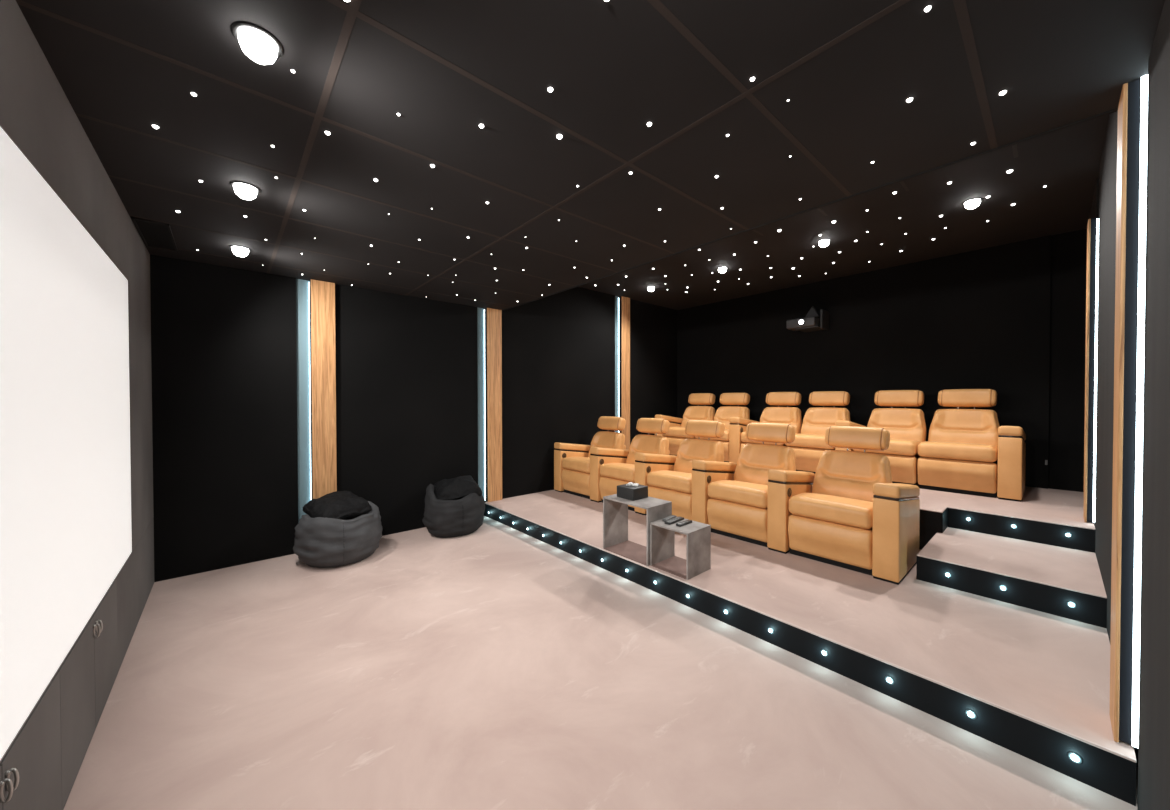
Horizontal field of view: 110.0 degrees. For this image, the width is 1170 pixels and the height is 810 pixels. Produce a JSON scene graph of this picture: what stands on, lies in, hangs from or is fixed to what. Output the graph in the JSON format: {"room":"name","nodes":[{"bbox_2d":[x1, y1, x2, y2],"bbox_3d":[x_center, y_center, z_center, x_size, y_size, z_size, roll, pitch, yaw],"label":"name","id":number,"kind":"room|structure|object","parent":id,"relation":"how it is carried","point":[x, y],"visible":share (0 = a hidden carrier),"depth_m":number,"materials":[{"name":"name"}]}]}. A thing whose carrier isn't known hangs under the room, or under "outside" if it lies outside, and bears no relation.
{"room":"home theater","nodes":[
{"label":"home theater","id":0,"kind":"room"},
{"bbox_2d":[296,279,618,522],"bbox_3d":[-0.909,-0.242,5.621,7.128,3.255,0.172,-1,1,-41],"label":"led light strip","id":1,"kind":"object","parent":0,"point":[302,286],"depth_m":3.96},
{"bbox_2d":[150,255,297,581],"bbox_3d":[-3.102,0.109,3.577,0.970,2.608,0.028,-1,1,-41],"label":"wall panel","id":2,"kind":"object","parent":1,"relation":"attached to","point":[224,341],"visible":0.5,"depth_m":3.53,"materials":[{"name":"black fabric"}]},
{"bbox_2d":[309,279,336,499],"bbox_3d":[-2.566,0.102,4.016,0.209,2.606,0.073,-1,1,-41],"label":"pilaster","id":3,"kind":"object","parent":1,"relation":"attached to","point":[322,347],"visible":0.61,"depth_m":3.98,"materials":[{"name":"brown wood"}]},
{"bbox_2d":[335,284,477,535],"bbox_3d":[-1.923,0.095,4.607,1.538,2.608,0.028,-1,1,-41],"label":"wall panel","id":4,"kind":"object","parent":1,"relation":"attached to","point":[407,366],"visible":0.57,"depth_m":4.51,"materials":[{"name":"black fabric"}]},
{"bbox_2d":[484,308,501,501],"bbox_3d":[-1.172,0.002,5.232,0.211,2.440,0.073,-1,1,-41],"label":"pilaster","id":5,"kind":"object","parent":1,"relation":"attached to","point":[492,317],"visible":0.99,"depth_m":5.19,"materials":[{"name":"brown wood"}]},
{"bbox_2d":[502,287,614,498],"bbox_3d":[-0.313,-0.197,6.010,2.110,3.154,0.028,-1,1,-41],"label":"wall panel","id":6,"kind":"object","parent":1,"relation":"attached to","point":[558,350],"visible":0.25,"depth_m":5.84,"materials":[{"name":"black fabric"}]},
{"bbox_2d":[618,296,629,449],"bbox_3d":[0.653,-0.468,6.820,0.209,2.636,0.073,-1,1,-41],"label":"pilaster","id":7,"kind":"object","parent":1,"relation":"attached to","point":[623,302],"visible":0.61,"depth_m":6.78,"materials":[{"name":"brown wood"}]},
{"bbox_2d":[630,299,676,443],"bbox_3d":[1.230,-0.216,7.357,1.362,3.154,0.028,-1,1,-41],"label":"wall panel","id":8,"kind":"object","parent":1,"relation":"attached to","point":[653,328],"visible":0.5,"depth_m":7.30,"materials":[{"name":"black fabric"}]},
{"bbox_2d":[16,0,1164,310],"bbox_3d":[-0.755,-1.207,2.328,3.446,0.056,5.522,-1,1,-41],"label":"ceiling","id":9,"kind":"structure","parent":0,"point":[847,71],"depth_m":1.65,"materials":[{"name":"black tile"}]},
{"bbox_2d":[131,216,177,250],"bbox_3d":[-2.990,-1.182,2.860,0.170,0.012,0.620,-1,1,-41],"label":"ceiling vent","id":10,"kind":"object","parent":9,"relation":"in","point":[155,234],"visible":1,"depth_m":2.83,"materials":[{"name":"black metal"}]},
{"bbox_2d":[229,245,250,256],"bbox_3d":[-2.621,-1.161,3.117,0.132,0.062,0.132,-1,1,-41],"label":"ceiling spotlight","id":11,"kind":"object","parent":9,"relation":"attached to","point":[241,251],"visible":1,"depth_m":3.09,"materials":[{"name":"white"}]},
{"bbox_2d":[229,181,260,199],"bbox_3d":[-1.843,-1.151,2.226,0.132,0.062,0.132,-1,1,-41],"label":"ceiling spotlight","id":12,"kind":"object","parent":9,"relation":"attached to","point":[247,191],"visible":1,"depth_m":2.20,"materials":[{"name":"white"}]},
{"bbox_2d":[231,22,283,64],"bbox_3d":[-1.051,-1.142,1.319,0.132,0.062,0.132,-1,1,-41],"label":"ceiling spotlight","id":13,"kind":"object","parent":9,"relation":"attached to","point":[256,42],"visible":1,"depth_m":1.29,"materials":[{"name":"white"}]},
{"bbox_2d":[63,516,1137,809],"bbox_3d":[0.787,1.455,3.701,7.528,0.100,5.522,-1,1,-41],"label":"floor","id":14,"kind":"structure","parent":0,"point":[496,666],"depth_m":1.95,"materials":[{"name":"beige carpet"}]},
{"bbox_2d":[0,672,61,809],"bbox_3d":[-1.510,1.183,1.066,0.042,0.514,0.973,-1,1,-41],"label":"base cabinet","id":15,"kind":"object","parent":14,"relation":"on","point":[30,770],"visible":0.99,"depth_m":1.26,"materials":[{"name":"black"}]},
{"bbox_2d":[58,580,117,809],"bbox_3d":[-2.152,1.175,1.802,0.042,0.514,0.973,-1,1,-41],"label":"base cabinet","id":16,"kind":"object","parent":14,"relation":"on","point":[89,672],"visible":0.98,"depth_m":1.69,"materials":[{"name":"black wood"}]},
{"bbox_2d":[293,501,382,567],"bbox_3d":[-2.259,1.185,3.796,0.720,0.449,0.724,-1,1,-41],"label":"beanbag","id":17,"kind":"object","parent":14,"relation":"on","point":[320,542],"visible":0.86,"depth_m":3.53,"materials":[{"name":"grey fabric"}]},
{"bbox_2d":[303,491,371,519],"bbox_3d":[-2.293,0.945,3.803,0.422,0.242,0.452,0,1,35],"label":"cushion","id":18,"kind":"object","parent":17,"relation":"on","point":[343,505],"visible":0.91,"depth_m":3.71,"materials":[{"name":"black fabric"}]},
{"bbox_2d":[422,484,484,536],"bbox_3d":[-1.446,1.136,4.558,0.687,0.526,0.661,-1,1,-41],"label":"beanbag","id":19,"kind":"object","parent":14,"relation":"on","point":[464,516],"visible":0.84,"depth_m":4.31,"materials":[{"name":"fabric"}]},
{"bbox_2d":[434,475,481,499],"bbox_3d":[-1.442,0.942,4.612,0.482,0.262,0.422,0,1,-29],"label":"cushion","id":20,"kind":"object","parent":19,"relation":"on","point":[457,488],"visible":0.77,"depth_m":4.49,"materials":[{"name":"black fabric"}]},
{"bbox_2d":[484,490,1136,805],"bbox_3d":[1.867,1.309,4.643,4.059,0.167,4.922,-1,1,-41],"label":"platform","id":21,"kind":"object","parent":14,"relation":"on","point":[1036,684],"visible":0.55,"depth_m":2.28,"materials":[{"name":"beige carpet"}]},
{"bbox_2d":[554,416,625,498],"bbox_3d":[0.088,0.691,5.774,0.792,1.049,0.759,-1,1,-41],"label":"recliner chair","id":22,"kind":"object","parent":21,"relation":"on","point":[571,461],"visible":0.59,"depth_m":5.71,"materials":[{"name":"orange leather"}]},
{"bbox_2d":[562,457,589,472],"bbox_3d":[0.082,0.801,5.660,0.614,0.162,0.595,-1,1,-41],"label":"seat cushion","id":23,"kind":"object","parent":22,"relation":"on","point":[569,464],"depth_m":5.47,"materials":[{"name":"beige leather"}]},
{"bbox_2d":[590,418,669,510],"bbox_3d":[0.590,0.697,5.200,0.792,1.049,0.759,-1,1,-41],"label":"recliner chair","id":24,"kind":"object","parent":21,"relation":"on","point":[610,468],"visible":0.69,"depth_m":5.16,"materials":[{"name":"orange leather"}]},
{"bbox_2d":[600,463,634,481],"bbox_3d":[0.583,0.807,5.087,0.614,0.162,0.595,-1,1,-41],"label":"seat cushion","id":25,"kind":"object","parent":24,"relation":"on","point":[614,472],"depth_m":4.90,"materials":[{"name":"beige leather"}]},
{"bbox_2d":[603,494,671,565],"bbox_3d":[0.434,1.018,3.454,0.304,0.450,0.500,-1,1,-41],"label":"side table","id":26,"kind":"object","parent":21,"relation":"on","point":[615,509],"visible":0.81,"depth_m":3.53,"materials":[{"name":"concrete"}]},
{"bbox_2d":[617,482,647,500],"bbox_3d":[0.407,0.729,3.520,0.190,0.125,0.195,-1,1,-41],"label":"tissue box","id":27,"kind":"object","parent":26,"relation":"on","point":[630,491],"visible":1,"depth_m":3.46,"materials":[{"name":"black"}]},
{"bbox_2d":[635,420,724,519],"bbox_3d":[1.091,0.703,4.626,0.792,1.049,0.759,-1,1,-41],"label":"recliner chair","id":28,"kind":"object","parent":21,"relation":"on","point":[667,477],"visible":0.73,"depth_m":4.58,"materials":[{"name":"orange leather"}]},
{"bbox_2d":[647,470,691,493],"bbox_3d":[1.084,0.813,4.513,0.614,0.162,0.595,-1,1,-41],"label":"seat cushion","id":29,"kind":"object","parent":28,"relation":"on","point":[668,481],"depth_m":4.34,"materials":[{"name":"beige leather"}]},
{"bbox_2d":[650,518,710,579],"bbox_3d":[0.730,1.079,3.146,0.295,0.334,0.346,-1,1,-41],"label":"side table","id":30,"kind":"object","parent":21,"relation":"on","point":[697,561],"visible":0.83,"depth_m":3.10,"materials":[{"name":"concrete"}]},
{"bbox_2d":[662,515,676,521],"bbox_3d":[0.671,0.901,3.257,0.040,0.020,0.160,1,1,42],"label":"remote control","id":31,"kind":"object","parent":30,"relation":"on","point":[671,516],"visible":0.88,"depth_m":3.25,"materials":[{"name":"grey plastic"}]},
{"bbox_2d":[665,516,683,524],"bbox_3d":[0.700,0.901,3.203,0.205,0.020,0.050,-1,1,-45],"label":"remote control","id":32,"kind":"object","parent":30,"relation":"on","point":[677,519],"visible":1,"depth_m":3.18,"materials":[{"name":"black plastic"}]},
{"bbox_2d":[676,520,691,526],"bbox_3d":[0.759,0.902,3.135,0.165,0.020,0.042,-1,1,-42],"label":"remote control","id":33,"kind":"object","parent":30,"relation":"on","point":[685,522],"visible":1,"depth_m":3.11,"materials":[{"name":"black plastic"}]},
{"bbox_2d":[692,423,795,546],"bbox_3d":[1.592,0.709,4.052,0.792,1.049,0.759,-1,1,-41],"label":"recliner chair","id":34,"kind":"object","parent":21,"relation":"on","point":[729,497],"visible":0.77,"depth_m":3.98,"materials":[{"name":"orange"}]},
{"bbox_2d":[708,480,767,507],"bbox_3d":[1.585,0.819,3.939,0.614,0.162,0.595,-1,1,-41],"label":"seat cushion","id":35,"kind":"object","parent":34,"relation":"on","point":[736,493],"depth_m":3.77,"materials":[{"name":"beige leather"}]},
{"bbox_2d":[768,627,773,633],"bbox_3d":[1.102,1.341,2.435,0.011,0.038,0.038,-1,1,-41],"label":"step light","id":36,"kind":"object","parent":21,"relation":"attached to","point":[770,630],"visible":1,"depth_m":2.43,"materials":[{"name":"grey"}]},
{"bbox_2d":[820,649,827,656],"bbox_3d":[1.293,1.343,2.217,0.011,0.038,0.038,-1,1,-41],"label":"step light","id":37,"kind":"object","parent":21,"relation":"attached to","point":[824,652],"visible":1,"depth_m":2.21,"materials":[{"name":"grey"}]},
{"bbox_2d":[767,426,919,584],"bbox_3d":[2.147,0.716,3.417,0.792,1.049,0.923,-1,1,-41],"label":"recliner chair","id":38,"kind":"object","parent":21,"relation":"on","point":[850,514],"visible":1,"depth_m":3.26,"materials":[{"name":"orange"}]},
{"bbox_2d":[788,493,872,528],"bbox_3d":[2.086,0.825,3.365,0.614,0.162,0.595,-1,1,-41],"label":"seat cushion","id":39,"kind":"object","parent":38,"relation":"on","point":[839,510],"depth_m":3.19,"materials":[{"name":"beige leather"}]},
{"bbox_2d":[885,676,893,684],"bbox_3d":[1.484,1.343,1.998,0.011,0.038,0.038,-1,1,-41],"label":"step light","id":40,"kind":"object","parent":21,"relation":"attached to","point":[888,679],"visible":1,"depth_m":2.00,"materials":[{"name":"grey"}]},
{"bbox_2d":[965,709,976,718],"bbox_3d":[1.675,1.345,1.779,0.011,0.038,0.038,-1,1,-41],"label":"step light","id":41,"kind":"object","parent":21,"relation":"attached to","point":[971,714],"visible":1,"depth_m":1.78,"materials":[{"name":"grey"}]},
{"bbox_2d":[918,486,1095,552],"bbox_3d":[2.634,1.042,5.310,2.022,0.352,4.922,-1,1,-41],"label":"platform","id":42,"kind":"object","parent":21,"relation":"on","point":[1042,515],"visible":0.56,"depth_m":3.44,"materials":[{"name":"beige carpet"}]},
{"bbox_2d":[655,393,715,455],"bbox_3d":[1.703,0.325,6.882,0.792,1.049,0.759,-1,1,-41],"label":"recliner chair","id":43,"kind":"object","parent":42,"relation":"on","point":[676,434],"visible":0.48,"depth_m":6.86,"materials":[{"name":"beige leather"}]},
{"bbox_2d":[664,426,694,437],"bbox_3d":[1.696,0.435,6.768,0.614,0.162,0.595,-1,1,-41],"label":"seat cushion","id":44,"kind":"object","parent":43,"relation":"on","point":[674,431],"depth_m":6.59,"materials":[{"name":"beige leather"}]},
{"bbox_2d":[695,393,749,461],"bbox_3d":[2.154,0.331,6.366,0.792,1.049,0.595,-1,1,-41],"label":"recliner chair","id":45,"kind":"object","parent":42,"relation":"on","point":[724,413],"visible":0.36,"depth_m":6.43,"materials":[{"name":"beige leather"}]},
{"bbox_2d":[695,429,728,440],"bbox_3d":[2.093,0.440,6.314,0.614,0.162,0.595,-1,1,-41],"label":"seat cushion","id":46,"kind":"object","parent":45,"relation":"on","point":[725,437],"depth_m":5.97,"materials":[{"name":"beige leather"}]},
{"bbox_2d":[729,392,801,462],"bbox_3d":[2.600,0.336,5.854,0.792,1.049,0.759,-1,1,-41],"label":"recliner chair","id":47,"kind":"object","parent":42,"relation":"on","point":[782,415],"visible":0.43,"depth_m":5.85,"materials":[{"name":"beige leather"}]},
{"bbox_2d":[741,431,784,444],"bbox_3d":[2.594,0.446,5.741,0.614,0.162,0.595,-1,1,-41],"label":"seat cushion","id":48,"kind":"object","parent":47,"relation":"on","point":[744,440],"depth_m":5.68,"materials":[{"name":"beige leather"}]},
{"bbox_2d":[785,391,849,473],"bbox_3d":[3.051,0.341,5.338,0.792,1.049,0.595,-1,1,-41],"label":"recliner chair","id":49,"kind":"object","parent":42,"relation":"on","point":[816,420],"visible":0.54,"depth_m":5.36,"materials":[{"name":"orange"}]},
{"bbox_2d":[785,434,834,448],"bbox_3d":[2.990,0.451,5.286,0.614,0.162,0.595,-1,1,-41],"label":"seat cushion","id":50,"kind":"object","parent":49,"relation":"on","point":[811,441],"depth_m":5.08,"materials":[{"name":"beige leather"}]},
{"bbox_2d":[835,390,926,485],"bbox_3d":[3.498,0.346,4.827,0.792,1.049,0.759,-1,1,-41],"label":"recliner chair","id":51,"kind":"object","parent":42,"relation":"on","point":[906,427],"visible":0.66,"depth_m":4.76,"materials":[{"name":"beige"}]},
{"bbox_2d":[852,439,919,455],"bbox_3d":[3.491,0.457,4.713,0.614,0.162,0.595,-1,1,-41],"label":"seat cushion","id":52,"kind":"object","parent":51,"relation":"on","point":[898,447],"depth_m":4.42,"materials":[{"name":"beige leather"}]},
{"bbox_2d":[917,389,1025,501],"bbox_3d":[4.002,0.352,4.249,0.792,1.049,0.759,-1,1,-41],"label":"recliner chair","id":53,"kind":"object","parent":42,"relation":"on","point":[962,445],"visible":1,"depth_m":4.13,"materials":[{"name":"beige"}]},
{"bbox_2d":[917,441,997,461],"bbox_3d":[3.887,0.461,4.259,0.614,0.162,0.595,-1,1,-41],"label":"seat cushion","id":54,"kind":"object","parent":53,"relation":"on","point":[962,451],"depth_m":4.08,"materials":[{"name":"beige leather"}]},
{"bbox_2d":[1064,532,1071,537],"bbox_3d":[3.594,0.968,3.049,0.011,0.038,0.038,-1,1,-41],"label":"step light","id":55,"kind":"object","parent":42,"relation":"attached to","point":[1067,534],"visible":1,"depth_m":3.05,"materials":[{"name":"grey"}]},
{"bbox_2d":[916,527,1106,628],"bbox_3d":[3.023,1.155,2.942,1.014,0.178,0.841,-1,1,-41],"label":"stair step","id":56,"kind":"structure","parent":21,"relation":"on","point":[1041,577],"depth_m":2.72,"materials":[{"name":"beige carpet"}]},
{"bbox_2d":[944,572,951,577],"bbox_3d":[2.476,1.160,2.798,0.011,0.038,0.038,-1,1,-41],"label":"step light","id":57,"kind":"object","parent":56,"relation":"attached to","point":[947,574],"visible":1,"depth_m":2.80,"materials":[{"name":"grey"}]},
{"bbox_2d":[999,585,1006,590],"bbox_3d":[2.650,1.162,2.598,0.011,0.038,0.038,-1,1,-41],"label":"step light","id":58,"kind":"object","parent":56,"relation":"attached to","point":[1001,587],"visible":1,"depth_m":2.60,"materials":[{"name":"grey"}]},
{"bbox_2d":[1067,601,1076,607],"bbox_3d":[2.834,1.164,2.387,0.011,0.038,0.038,-1,1,-41],"label":"step light","id":59,"kind":"object","parent":56,"relation":"attached to","point":[1070,604],"visible":1,"depth_m":2.39,"materials":[{"name":"grey"}]},
{"bbox_2d":[1067,752,1082,763],"bbox_3d":[1.865,1.346,1.561,0.011,0.038,0.038,-1,1,-41],"label":"step light","id":60,"kind":"object","parent":21,"relation":"attached to","point":[1074,757],"visible":1,"depth_m":1.56,"materials":[{"name":"grey"}]},
{"bbox_2d":[579,114,1108,309],"bbox_3d":[2.040,-1.814,4.761,4.188,0.101,5.522,-1,1,-41],"label":"ceiling","id":61,"kind":"structure","parent":0,"point":[1066,161],"depth_m":4.04,"materials":[{"name":"black tile"}]},
{"bbox_2d":[647,286,654,290],"bbox_3d":[0.999,-1.749,6.199,0.132,0.062,0.132,-1,1,-41],"label":"ceiling spotlight","id":62,"kind":"object","parent":61,"relation":"attached to","point":[650,288],"visible":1,"depth_m":6.16,"materials":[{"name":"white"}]},
{"bbox_2d":[717,267,727,272],"bbox_3d":[1.779,-1.740,5.306,0.132,0.062,0.132,-1,1,-41],"label":"ceiling spotlight","id":63,"kind":"object","parent":61,"relation":"attached to","point":[721,269],"visible":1,"depth_m":5.27,"materials":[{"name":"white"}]},
{"bbox_2d":[817,239,830,246],"bbox_3d":[2.567,-1.730,4.403,0.132,0.062,0.132,-1,1,-41],"label":"ceiling spotlight","id":64,"kind":"object","parent":61,"relation":"attached to","point":[824,242],"visible":1,"depth_m":4.37,"materials":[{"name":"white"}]},
{"bbox_2d":[962,198,982,208],"bbox_3d":[3.332,-1.721,3.527,0.132,0.062,0.132,-1,1,-41],"label":"ceiling spotlight","id":65,"kind":"object","parent":61,"relation":"attached to","point":[973,203],"visible":1,"depth_m":3.50,"materials":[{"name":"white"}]},
{"bbox_2d":[1048,229,1086,491],"bbox_3d":[3.450,-0.254,6.009,0.150,3.255,5.522,-1,1,-41],"label":"wall","id":66,"kind":"structure","parent":0,"point":[1069,249],"depth_m":4.19,"materials":[{"name":"black fabric"}]},
{"bbox_2d":[677,235,1050,488],"bbox_3d":[3.304,-0.462,6.037,0.030,2.638,4.684,-1,1,-41],"label":"wall panel","id":67,"kind":"object","parent":66,"relation":"attached to","point":[976,319],"visible":0.79,"depth_m":5.20,"materials":[{"name":"black fabric"}]},
{"bbox_2d":[787,306,828,331],"bbox_3d":[3.167,-1.224,5.839,0.417,0.320,0.430,-1,1,-41],"label":"projector","id":68,"kind":"object","parent":67,"relation":"attached to","point":[811,322],"visible":1,"depth_m":5.71,"materials":[{"name":"grey plastic"}]},
{"bbox_3d":[-1.856,0.083,1.313,0.130,2.709,5.422,-1,1,-41],"label":"wall","id":69,"kind":"structure","parent":0,"visible":0},
{"bbox_2d":[0,0,127,279],"bbox_3d":[-1.509,-0.958,1.016,0.020,0.419,3.934,-1,1,-41],"label":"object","id":70,"kind":"structure","parent":69,"relation":"attached to","point":[36,112],"depth_m":1.43,"materials":[{"name":"grey fabric"}]},
{"bbox_2d":[0,125,131,762],"bbox_3d":[-1.826,0.085,1.393,0.020,1.673,2.964,-1,1,-41],"label":"projection screen","id":71,"kind":"object","parent":69,"relation":"attached to","point":[66,519],"visible":1,"depth_m":1.39,"materials":[{"name":"white fabric"}]},
{"bbox_2d":[115,518,153,671],"bbox_3d":[-2.967,1.166,2.714,0.020,0.514,1.467,-1,1,-41],"label":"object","id":72,"kind":"structure","parent":69,"relation":"attached to","point":[135,580],"depth_m":2.56,"materials":[{"name":"grey fabric"}]},
{"bbox_2d":[127,212,153,550],"bbox_3d":[-3.127,-0.141,2.880,0.020,2.091,0.987,-1,1,-41],"label":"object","id":73,"kind":"structure","parent":69,"relation":"attached to","point":[139,302],"depth_m":2.82,"materials":[{"name":"grey fabric"}]},
{"bbox_3d":[2.478,-0.202,1.742,7.128,3.255,0.172,-1,1,-41],"label":"wall","id":74,"kind":"structure","parent":0,"visible":0},
{"bbox_2d":[1083,217,1098,522],"bbox_3d":[3.876,-0.255,3.125,0.199,2.286,0.073,-1,1,-41],"label":"pilaster","id":75,"kind":"object","parent":74,"relation":"attached to","point":[1093,223],"visible":0.75,"depth_m":3.08,"materials":[{"name":"brown"}]},
{"bbox_2d":[1089,178,1098,525],"bbox_3d":[4.482,-0.177,3.625,1.372,3.154,0.028,-1,1,-41],"label":"wall panel","id":76,"kind":"object","parent":74,"relation":"attached to","point":[1094,213],"visible":0.14,"depth_m":3.24,"materials":[{"name":"grey fabric"}]},
{"bbox_2d":[1095,111,1137,766],"bbox_3d":[2.953,-0.159,2.290,2.084,3.154,0.028,-1,1,-41],"label":"wall panel","id":77,"kind":"object","parent":74,"relation":"attached to","point":[1106,256],"visible":0.33,"depth_m":2.44,"materials":[{"name":"grey fabric"}]},
{"bbox_2d":[1109,75,1147,748],"bbox_3d":[2.076,-0.058,1.556,0.205,2.637,0.073,-1,1,-41],"label":"pilaster","id":78,"kind":"object","parent":74,"relation":"attached to","point":[1133,103],"visible":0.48,"depth_m":1.51,"materials":[{"name":"brown"}]},
{"bbox_2d":[1138,0,1169,809],"bbox_3d":[0.862,0.139,0.468,2.852,2.608,0.028,-1,1,-41],"label":"wall panel","id":79,"kind":"object","parent":74,"relation":"attached to","point":[1154,675],"visible":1,"depth_m":1.23,"materials":[{"name":"grey fabric"}]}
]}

